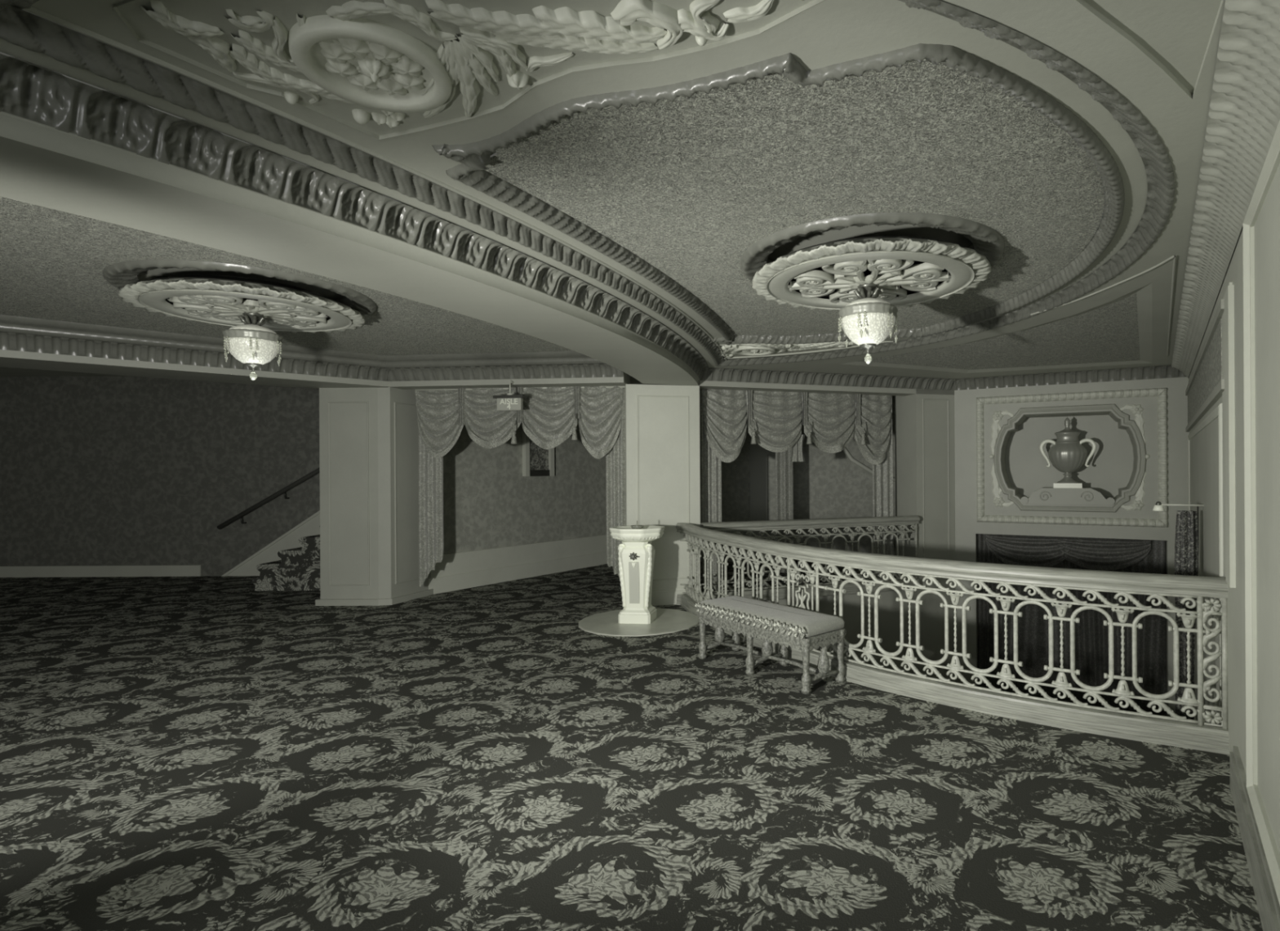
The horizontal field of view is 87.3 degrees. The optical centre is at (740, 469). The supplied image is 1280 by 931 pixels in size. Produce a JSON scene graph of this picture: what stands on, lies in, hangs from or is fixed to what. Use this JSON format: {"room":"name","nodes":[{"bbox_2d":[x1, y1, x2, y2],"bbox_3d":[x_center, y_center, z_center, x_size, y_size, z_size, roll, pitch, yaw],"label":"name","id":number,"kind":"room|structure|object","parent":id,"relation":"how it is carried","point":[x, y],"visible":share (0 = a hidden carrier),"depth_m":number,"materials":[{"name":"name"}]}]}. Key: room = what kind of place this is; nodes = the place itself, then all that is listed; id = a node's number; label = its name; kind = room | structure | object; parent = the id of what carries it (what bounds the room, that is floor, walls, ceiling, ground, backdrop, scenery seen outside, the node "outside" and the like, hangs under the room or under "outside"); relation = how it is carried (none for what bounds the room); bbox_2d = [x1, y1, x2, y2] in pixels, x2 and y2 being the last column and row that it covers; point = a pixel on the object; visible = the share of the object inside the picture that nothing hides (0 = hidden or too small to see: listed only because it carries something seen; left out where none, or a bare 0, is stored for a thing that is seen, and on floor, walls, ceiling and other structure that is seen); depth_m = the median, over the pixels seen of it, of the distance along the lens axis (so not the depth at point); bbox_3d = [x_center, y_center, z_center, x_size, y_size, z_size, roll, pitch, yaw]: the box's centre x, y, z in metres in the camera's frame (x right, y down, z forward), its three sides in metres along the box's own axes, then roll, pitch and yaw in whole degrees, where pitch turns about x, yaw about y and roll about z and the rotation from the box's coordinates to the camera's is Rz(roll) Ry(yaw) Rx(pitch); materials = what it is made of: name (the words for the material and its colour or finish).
{"room":"theater mezzanine lobby","nodes":[
{"label":"theater mezzanine lobby","id":0,"kind":"room"},
{"bbox_2d":[0,376,319,575],"bbox_3d":[-7.451,-0.154,9.700,7.100,3.400,0.001,0,0,0],"label":"wall","id":1,"kind":"structure","parent":0,"point":[95,470],"depth_m":9.70,"materials":[{"name":"grey paint"}]},
{"bbox_2d":[0,510,319,577],"bbox_3d":[-7.849,0.919,9.680,6.290,2.521,0.040,0,0,0],"label":"baseboard","id":2,"kind":"structure","parent":1,"relation":"attached to","point":[310,526],"depth_m":9.68,"materials":[{"name":"grey paint"}]},
{"bbox_2d":[217,466,319,528],"bbox_3d":[-6.100,-0.001,9.635,2.948,1.707,0.130,0,0,0],"label":"stair handrail","id":3,"kind":"object","parent":1,"relation":"attached to","point":[316,471],"visible":0.64,"depth_m":9.58,"materials":[{"name":"grey wood"}]},
{"bbox_2d":[137,267,351,306],"bbox_3d":[-3.428,-1.289,4.660,1.250,0.100,1.250,0,0,0],"label":"ceiling","id":4,"kind":"structure","parent":0,"point":[158,273],"depth_m":4.56,"materials":[{"name":"paint"}]},
{"bbox_2d":[0,196,573,355],"bbox_3d":[-4.278,-1.234,3.820,6.258,0.001,7.240,0,0,0],"label":"ceiling","id":5,"kind":"structure","parent":0,"point":[52,261],"depth_m":4.72,"materials":[{"name":"paint"}]},
{"bbox_2d":[0,314,386,368],"bbox_3d":[-5.537,-1.170,5.605,4.848,0.111,0.151,0,0,-44],"label":"trim","id":6,"kind":"structure","parent":5,"relation":"attached to","point":[15,324],"depth_m":5.90,"materials":[{"name":"paint"}]},
{"bbox_2d":[102,259,376,333],"bbox_3d":[-3.427,-1.169,4.660,1.524,0.154,1.524,0,0,-16],"label":"ceiling medallion","id":7,"kind":"object","parent":5,"relation":"attached to","point":[220,300],"visible":0.95,"depth_m":4.35,"materials":[{"name":"paint"}]},
{"bbox_2d":[222,311,283,380],"bbox_3d":[-3.425,-0.868,4.660,0.366,0.472,0.344,0,0,0],"label":"pendant lamp","id":8,"kind":"object","parent":7,"relation":"hanging from","point":[253,344],"visible":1,"depth_m":4.58,"materials":[{"name":"white glass"}]},
{"bbox_2d":[382,351,604,368],"bbox_3d":[-2.644,-1.188,7.115,2.648,0.111,0.151,0,0,6],"label":"trim","id":9,"kind":"structure","parent":5,"relation":"attached to","point":[552,357],"depth_m":7.12,"materials":[{"name":"paint"}]},
{"bbox_2d":[0,366,679,385],"bbox_3d":[-3.259,-1.410,8.050,15.500,0.001,9.100,0,0,0],"label":"ceiling","id":10,"kind":"structure","parent":0,"point":[4,371],"depth_m":9.47,"materials":[{"name":"paint"}]},
{"bbox_2d":[0,331,389,389],"bbox_3d":[-5.937,-1.168,6.013,4.848,0.491,0.750,0,0,-44],"label":"trim","id":11,"kind":"structure","parent":10,"relation":"attached to","point":[8,358],"depth_m":6.29,"materials":[{"name":"paint"}]},
{"bbox_2d":[0,331,390,381],"bbox_3d":[-5.628,-1.050,5.698,4.848,0.131,0.126,0,0,-44],"label":"trim","id":12,"kind":"structure","parent":11,"relation":"attached to","point":[8,340],"depth_m":6.08,"materials":[{"name":"paint"}]},
{"bbox_2d":[389,363,629,389],"bbox_3d":[-2.594,-1.189,7.449,2.684,0.491,0.260,0,0,5],"label":"trim","id":13,"kind":"structure","parent":10,"relation":"attached to","point":[585,381],"depth_m":7.35,"materials":[{"name":"paint"}]},
{"bbox_2d":[382,363,623,381],"bbox_3d":[-2.611,-1.068,7.255,2.684,0.130,0.126,0,0,5],"label":"trim","id":14,"kind":"structure","parent":13,"relation":"attached to","point":[604,370],"depth_m":7.27,"materials":[{"name":"paint"}]},
{"bbox_2d":[493,380,526,410],"bbox_3d":[-2.515,-0.814,7.252,0.332,0.324,0.140,0,0,5],"label":"aisle sign","id":15,"kind":"object","parent":13,"relation":"hanging from","point":[509,402],"visible":1,"depth_m":7.21,"materials":[{"name":"grey"}]},
{"bbox_2d":[493,395,526,399],"bbox_3d":[-2.517,-0.797,7.237,0.332,0.030,0.110,0,0,5],"label":"hood","id":16,"kind":"object","parent":15,"relation":"attached to","point":[498,397],"depth_m":7.19,"materials":[{"name":"grey metal"}]},
{"bbox_2d":[775,447,792,573],"bbox_3d":[0.629,0.044,9.629,0.239,2.895,0.055,0,0,-3],"label":"curtain","id":17,"kind":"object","parent":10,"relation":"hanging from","point":[783,463],"depth_m":9.64,"materials":[{"name":"grey fabric"}]},
{"bbox_2d":[698,350,915,395],"bbox_3d":[0.846,-1.210,8.113,2.868,0.491,0.260,0,0,-19],"label":"trim","id":18,"kind":"structure","parent":10,"relation":"attached to","point":[710,384],"depth_m":7.99,"materials":[{"name":"paint"}]},
{"bbox_2d":[700,388,893,591],"bbox_3d":[0.802,0.260,8.178,2.610,2.460,0.256,0,0,-19],"label":"drapery","id":19,"kind":"object","parent":18,"relation":"hanging from","point":[775,418],"visible":0.94,"depth_m":8.17,"materials":[{"name":"grey fabric"}]},
{"bbox_2d":[112,0,893,358],"bbox_3d":[-0.072,-1.201,4.183,1.883,0.014,5.599,0,0,15],"label":"ceiling","id":20,"kind":"structure","parent":0,"point":[148,31],"depth_m":1.83,"materials":[{"name":"paint"}]},
{"bbox_2d":[140,0,773,128],"bbox_3d":[-0.731,-1.176,1.989,1.654,0.055,0.623,0,0,0],"label":"relief","id":21,"kind":"object","parent":20,"relation":"attached to","point":[347,57],"visible":1,"depth_m":1.85,"materials":[{"name":"paint"}]},
{"bbox_2d":[718,341,857,358],"bbox_3d":[0.432,-1.183,6.418,1.649,0.055,0.608,0,0,29],"label":"relief","id":22,"kind":"object","parent":20,"relation":"attached to","point":[757,349],"visible":0.98,"depth_m":6.45,"materials":[{"name":"paint"}]},
{"bbox_2d":[443,418,606,554],"bbox_3d":[-2.973,0.068,9.485,0.001,2.900,3.267,0,0,32],"label":"wall","id":23,"kind":"structure","parent":0,"point":[488,502],"depth_m":9.22,"materials":[{"name":"grey paint"}]},
{"bbox_2d":[428,534,607,594],"bbox_3d":[-2.951,1.283,9.476,0.035,0.470,3.268,0,0,32],"label":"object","id":24,"kind":"structure","parent":23,"relation":"attached to","point":[467,569],"depth_m":9.18,"materials":[{"name":"grey paint"}]},
{"bbox_2d":[522,428,554,475],"bbox_3d":[-2.901,-0.289,9.537,0.070,0.750,0.523,0,0,32],"label":"picture frame","id":25,"kind":"object","parent":23,"relation":"attached to","point":[537,460],"visible":0.59,"depth_m":9.49,"materials":[{"name":"grey wood"}]},
{"bbox_2d":[529,438,548,469],"bbox_3d":[-2.921,-0.299,9.549,0.025,0.590,0.383,0,0,32],"label":"print","id":26,"kind":"object","parent":25,"relation":"on","point":[539,456],"depth_m":9.54},
{"bbox_2d":[0,0,1225,378],"bbox_3d":[0.088,-1.151,3.710,9.923,0.001,9.820,0,0,0],"label":"ceiling","id":27,"kind":"structure","parent":0,"point":[1066,27],"depth_m":2.34,"materials":[{"name":"paint"}]},
{"bbox_2d":[22,0,1147,359],"bbox_3d":[0.160,-1.201,4.326,4.036,0.001,5.722,0,0,0],"label":"molding","id":28,"kind":"object","parent":27,"relation":"attached to","point":[828,33],"visible":0.66,"depth_m":2.01,"materials":[{"name":"paint"}]},
{"bbox_2d":[0,4,724,365],"bbox_3d":[-0.888,-1.165,4.405,0.506,0.068,5.925,0,0,17],"label":"trim","id":29,"kind":"structure","parent":28,"relation":"attached to","point":[27,30],"depth_m":2.27,"materials":[{"name":"paint"}]},
{"bbox_2d":[22,6,726,359],"bbox_3d":[-0.807,-1.189,4.381,0.400,0.012,5.742,0,0,17],"label":"trim","id":30,"kind":"structure","parent":28,"relation":"attached to","point":[33,11],"depth_m":2.25,"materials":[{"name":"paint"}]},
{"bbox_2d":[0,0,1174,366],"bbox_3d":[0.508,-1.174,3.978,3.413,0.068,5.954,0,0,17],"label":"trim","id":31,"kind":"structure","parent":27,"relation":"attached to","point":[1157,162],"depth_m":2.67,"materials":[{"name":"paint"}]},
{"bbox_2d":[1075,0,1223,99],"bbox_3d":[1.153,-1.165,1.724,0.835,0.016,0.247,0,0,-37],"label":"panel","id":32,"kind":"object","parent":27,"relation":"attached to","point":[1176,35],"visible":1,"depth_m":1.75,"materials":[{"name":"paint"}]},
{"bbox_2d":[0,560,1262,930],"bbox_3d":[-3.241,1.520,4.750,15.500,0.001,15.500,0,0,0],"label":"floor","id":33,"kind":"structure","parent":0,"point":[202,753],"depth_m":3.16,"materials":[{"name":"carpet"}]},
{"bbox_2d":[251,525,320,590],"bbox_3d":[-5.089,0.936,9.070,2.290,1.190,1.240,0,0,0],"label":"staircase","id":34,"kind":"structure","parent":33,"relation":"on","point":[298,568],"depth_m":8.45,"materials":[{"name":"carpet"}]},
{"bbox_2d":[315,386,433,605],"bbox_3d":[-4.284,0.226,7.815,1.030,2.600,0.690,0,0,0],"label":"pier","id":35,"kind":"object","parent":33,"relation":"on","point":[369,437],"visible":0.82,"depth_m":7.50,"materials":[{"name":"grey paint"}]},
{"bbox_2d":[578,608,699,635],"bbox_3d":[-1.001,1.499,6.600,1.196,0.014,1.196,0,0,0],"label":"floor slab","id":36,"kind":"structure","parent":33,"relation":"on","point":[667,620],"depth_m":6.41,"materials":[{"name":"stone"}]},
{"bbox_2d":[608,520,664,623],"bbox_3d":[-1.024,0.997,6.600,0.534,0.990,0.460,0,0,0],"label":"fountain","id":37,"kind":"object","parent":36,"relation":"on","point":[636,553],"visible":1,"depth_m":6.47,"materials":[{"name":"white stone"}]},
{"bbox_2d":[608,524,664,542],"bbox_3d":[-1.026,0.637,6.600,0.534,0.141,0.460,0,0,0],"label":"basin","id":38,"kind":"object","parent":37,"relation":"in","point":[630,533],"depth_m":6.45,"materials":[{"name":"white ceramic"}]},
{"bbox_2d":[624,383,701,605],"bbox_3d":[-0.915,0.276,7.658,0.839,2.459,0.525,0,0,-13],"label":"pillar","id":39,"kind":"structure","parent":33,"relation":"on","point":[663,482],"depth_m":7.43,"materials":[{"name":"paint"}]},
{"bbox_2d":[0,136,697,385],"bbox_3d":[-1.948,-1.168,3.668,1.398,0.441,8.235,0,0,24],"label":"ceiling beam","id":40,"kind":"structure","parent":39,"relation":"on","point":[30,174],"depth_m":2.78,"materials":[{"name":"paint"}]},
{"bbox_2d":[0,111,699,385],"bbox_3d":[-1.581,-0.984,3.715,0.780,0.069,7.899,0,0,22],"label":"trim","id":41,"kind":"structure","parent":40,"relation":"attached to","point":[12,126],"depth_m":2.46,"materials":[{"name":"paint"}]},
{"bbox_2d":[0,53,708,378],"bbox_3d":[-1.527,-1.090,3.696,0.880,0.154,7.973,0,0,22],"label":"trim","id":42,"kind":"structure","parent":40,"relation":"attached to","point":[28,91],"depth_m":2.44,"materials":[{"name":"paint"}]},
{"bbox_2d":[414,385,625,586],"bbox_3d":[-2.535,0.201,7.520,2.505,2.310,0.253,0,0,4],"label":"drapery","id":43,"kind":"object","parent":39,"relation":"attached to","point":[549,415],"visible":0.94,"depth_m":7.56,"materials":[{"name":"grey fabric"}]},
{"bbox_2d":[694,595,846,693],"bbox_3d":[0.195,1.265,4.992,0.467,0.468,1.211,0,0,-42],"label":"upholstered bench","id":44,"kind":"object","parent":33,"relation":"on","point":[806,630],"visible":1,"depth_m":4.77,"materials":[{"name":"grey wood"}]},
{"bbox_2d":[699,595,844,637],"bbox_3d":[0.201,1.079,4.998,0.419,0.096,1.185,0,0,-42],"label":"seat cushion","id":45,"kind":"object","parent":44,"relation":"on","point":[787,621],"depth_m":4.77,"materials":[{"name":"fabric"}]},
{"bbox_2d":[700,515,919,599],"bbox_3d":[0.907,1.038,7.932,2.841,0.912,0.140,0,0,-19],"label":"balustrade","id":46,"kind":"object","parent":33,"relation":"on","point":[788,525],"visible":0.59,"depth_m":7.90,"materials":[{"name":"paint"}]},
{"bbox_2d":[675,522,1229,754],"bbox_3d":[0.720,1.040,5.316,0.736,0.912,5.195,0,0,-39],"label":"balustrade","id":47,"kind":"object","parent":33,"relation":"on","point":[1175,730],"visible":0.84,"depth_m":4.01,"materials":[{"name":"paint"}]},
{"bbox_2d":[484,58,1104,335],"bbox_3d":[0.446,-1.238,4.081,3.123,0.001,4.267,0,0,0],"label":"ceiling","id":48,"kind":"structure","parent":0,"point":[686,185],"depth_m":2.76,"materials":[{"name":"paint"}]},
{"bbox_2d":[431,43,1124,345],"bbox_3d":[0.634,-1.206,3.998,2.817,0.080,4.294,0,0,15],"label":"trim","id":49,"kind":"structure","parent":48,"relation":"attached to","point":[473,157],"depth_m":2.45,"materials":[{"name":"paint"}]},
{"bbox_2d":[739,212,1004,311],"bbox_3d":[0.758,-1.170,3.950,1.524,0.154,1.524,0,0,16],"label":"ceiling medallion","id":50,"kind":"object","parent":48,"relation":"attached to","point":[908,271],"visible":0.88,"depth_m":3.62,"materials":[{"name":"paint"}]},
{"bbox_2d":[837,283,897,364],"bbox_3d":[0.760,-0.869,3.950,0.366,0.472,0.344,0,0,0],"label":"pendant lamp","id":51,"kind":"object","parent":50,"relation":"hanging from","point":[867,321],"visible":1,"depth_m":3.85,"materials":[{"name":"white glass"}]},
{"bbox_2d":[699,388,895,561],"bbox_3d":[1.097,0.043,10.000,6.407,2.900,2.000,0,0,0],"label":"wall","id":52,"kind":"structure","parent":0,"point":[825,485],"depth_m":10.94,"materials":[{"name":"grey paint"}]},
{"bbox_2d":[749,434,767,561],"bbox_3d":[0.298,0.248,10.869,0.280,3.200,0.100,0,0,0],"label":"trim","id":53,"kind":"structure","parent":52,"relation":"attached to","point":[758,455],"depth_m":10.82,"materials":[{"name":"paint"}]},
{"bbox_2d":[842,446,895,481],"bbox_3d":[2.104,-0.417,10.925,1.578,1.400,0.070,0,0,-1],"label":"handrail","id":54,"kind":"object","parent":52,"relation":"attached to","point":[845,450],"depth_m":10.90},
{"bbox_2d":[762,588,917,674],"bbox_3d":[1.554,2.792,5.694,3.112,2.598,4.792,0,0,-19],"label":"wall","id":55,"kind":"structure","parent":0,"point":[889,625],"depth_m":8.28,"materials":[{"name":"paint"}]},
{"bbox_2d":[766,223,973,263],"bbox_3d":[0.757,-1.290,3.950,1.250,0.100,1.250,0,0,0],"label":"ceiling","id":56,"kind":"structure","parent":0,"point":[908,230],"depth_m":3.78,"materials":[{"name":"paint"}]},
{"bbox_2d":[840,283,1151,373],"bbox_3d":[2.320,-1.175,6.474,2.890,0.022,3.731,0,0,32],"label":"ceiling corner reveal","id":57,"kind":"structure","parent":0,"point":[1144,294],"depth_m":6.58,"materials":[{"name":"paint"}]},
{"bbox_2d":[859,292,1140,369],"bbox_3d":[2.815,-1.189,6.145,3.106,0.001,3.431,0,0,0],"label":"ceiling","id":58,"kind":"structure","parent":0,"point":[1108,333],"depth_m":6.41,"materials":[{"name":"paint"}]},
{"bbox_2d":[954,377,1188,716],"bbox_3d":[3.968,1.401,8.116,2.542,5.350,0.160,0,0,27],"label":"wall","id":59,"kind":"structure","parent":0,"point":[967,528],"depth_m":8.02,"materials":[{"name":"paint"}]},
{"bbox_2d":[699,368,959,390],"bbox_3d":[1.180,-1.091,8.008,3.430,0.130,0.126,0,0,-19],"label":"trim","id":60,"kind":"structure","parent":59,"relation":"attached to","point":[710,374],"depth_m":7.97,"materials":[{"name":"paint"}]},
{"bbox_2d":[915,388,954,395],"bbox_3d":[2.476,-1.220,8.665,0.563,0.491,0.260,0,0,-17],"label":"trim","id":61,"kind":"structure","parent":59,"relation":"attached to","point":[939,390],"depth_m":8.54,"materials":[{"name":"paint"}]},
{"bbox_2d":[953,364,1186,390],"bbox_3d":[3.887,-1.108,7.987,2.542,0.130,0.126,0,0,27],"label":"trim","id":62,"kind":"structure","parent":59,"relation":"attached to","point":[1158,371],"depth_m":7.96,"materials":[{"name":"paint"}]},
{"bbox_2d":[977,533,1165,715],"bbox_3d":[3.987,2.097,8.103,2.057,2.568,0.090,0,0,27],"label":"drapery","id":63,"kind":"object","parent":59,"relation":"hanging from","point":[1127,555],"visible":0.53,"depth_m":8.06,"materials":[{"name":"grey fabric"}]},
{"bbox_2d":[976,387,1168,527],"bbox_3d":[4.016,-0.139,8.160,2.071,1.596,0.470,0,0,27],"label":"wall panel","id":64,"kind":"object","parent":59,"relation":"attached to","point":[1116,472],"visible":0.98,"depth_m":8.16,"materials":[{"name":"paint"}]},
{"bbox_2d":[1039,417,1096,488],"bbox_3d":[3.982,-0.214,8.071,0.622,0.860,0.266,0,0,29],"label":"urn","id":65,"kind":"object","parent":64,"relation":"on","point":[1067,455],"visible":1,"depth_m":8.00,"materials":[{"name":"white stone"}]},
{"bbox_2d":[1026,486,1109,505],"bbox_3d":[4.021,0.314,8.171,0.927,0.197,0.450,0,0,27],"label":"shelf","id":66,"kind":"object","parent":64,"relation":"attached to","point":[1035,495],"depth_m":8.00,"materials":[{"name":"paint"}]},
{"bbox_2d":[1188,163,1279,853],"bbox_3d":[4.496,1.398,3.625,3.448,5.350,7.252,0,0,30],"label":"wall","id":67,"kind":"structure","parent":0,"point":[1204,446],"depth_m":2.43,"materials":[{"name":"paint"}]},
{"bbox_2d":[1030,255,1177,355],"bbox_3d":[2.997,-1.164,5.429,0.895,0.008,3.793,0,0,32],"label":"trim","id":68,"kind":"structure","parent":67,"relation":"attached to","point":[1175,258],"depth_m":4.25,"materials":[{"name":"paint"}]},
{"bbox_2d":[1152,501,1204,511],"bbox_3d":[3.471,0.288,5.263,0.344,0.075,0.088,0,0,34],"label":"curtain rod","id":69,"kind":"object","parent":67,"relation":"attached to","point":[1158,506],"visible":1,"depth_m":5.30,"materials":[{"name":"grey metal"}]},
{"bbox_2d":[1152,504,1164,511],"bbox_3d":[3.365,0.303,5.334,0.090,0.045,0.090,0,0,0],"label":"finial","id":70,"kind":"object","parent":69,"relation":"on","point":[1157,507],"depth_m":5.31,"materials":[{"name":"white metal"}]},
{"bbox_2d":[1174,506,1199,719],"bbox_3d":[3.525,1.585,5.238,0.168,2.618,0.119,0,0,40],"label":"door curtain","id":71,"kind":"object","parent":69,"relation":"hanging from","point":[1187,523],"visible":0.44,"depth_m":5.20,"materials":[{"name":"grey fabric"}]},
{"bbox_2d":[1185,298,1224,431],"bbox_3d":[3.758,-0.653,5.433,0.030,0.460,4.827,0,0,32],"label":"trim","id":72,"kind":"structure","parent":67,"relation":"attached to","point":[1216,393],"depth_m":4.31,"materials":[{"name":"paint"}]},
{"bbox_2d":[1187,318,1222,423],"bbox_3d":[3.828,-0.663,5.528,0.012,0.340,4.533,0,0,32],"label":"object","id":73,"kind":"structure","parent":67,"relation":"attached to","point":[1209,374],"depth_m":4.54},
{"bbox_2d":[1187,403,1222,724],"bbox_3d":[3.851,1.046,5.553,0.016,2.860,4.337,0,0,32],"label":"trim","id":74,"kind":"structure","parent":67,"relation":"attached to","point":[1217,412],"depth_m":3.73,"materials":[{"name":"paint"}]},
{"bbox_2d":[1171,0,1279,377],"bbox_3d":[3.050,-1.092,4.440,0.160,0.142,7.260,0,0,32],"label":"trim","id":75,"kind":"structure","parent":67,"relation":"attached to","point":[1243,119],"depth_m":2.25,"materials":[{"name":"paint"}]},
{"bbox_2d":[1222,281,1235,587],"bbox_3d":[2.460,-0.175,3.351,0.022,1.460,0.512,0,0,32],"label":"trim","id":76,"kind":"structure","parent":67,"relation":"attached to","point":[1228,317],"depth_m":3.15,"materials":[{"name":"paint"}]},
{"bbox_2d":[1229,745,1279,930],"bbox_3d":[1.750,1.389,2.212,0.030,0.200,2.086,0,0,32],"label":"baseboard","id":77,"kind":"structure","parent":67,"relation":"attached to","point":[1266,897],"depth_m":2.37,"materials":[{"name":"paint"}]},
{"bbox_2d":[1243,120,1279,904],"bbox_3d":[1.629,0.135,2.031,0.031,2.170,1.160,0,0,32],"label":"trim","id":78,"kind":"structure","parent":67,"relation":"attached to","point":[1272,162],"depth_m":2.49,"materials":[{"name":"paint"}]},
{"label":"floor","id":79,"kind":"structure","parent":0,"visible":0},
{"bbox_2d":[894,388,955,681],"bbox_3d":[2.449,1.511,8.770,0.586,5.148,0.512,0,0,-17],"label":"pier","id":80,"kind":"object","parent":79,"relation":"on","point":[925,429],"visible":0.6,"depth_m":8.55,"materials":[{"name":"grey paint"}]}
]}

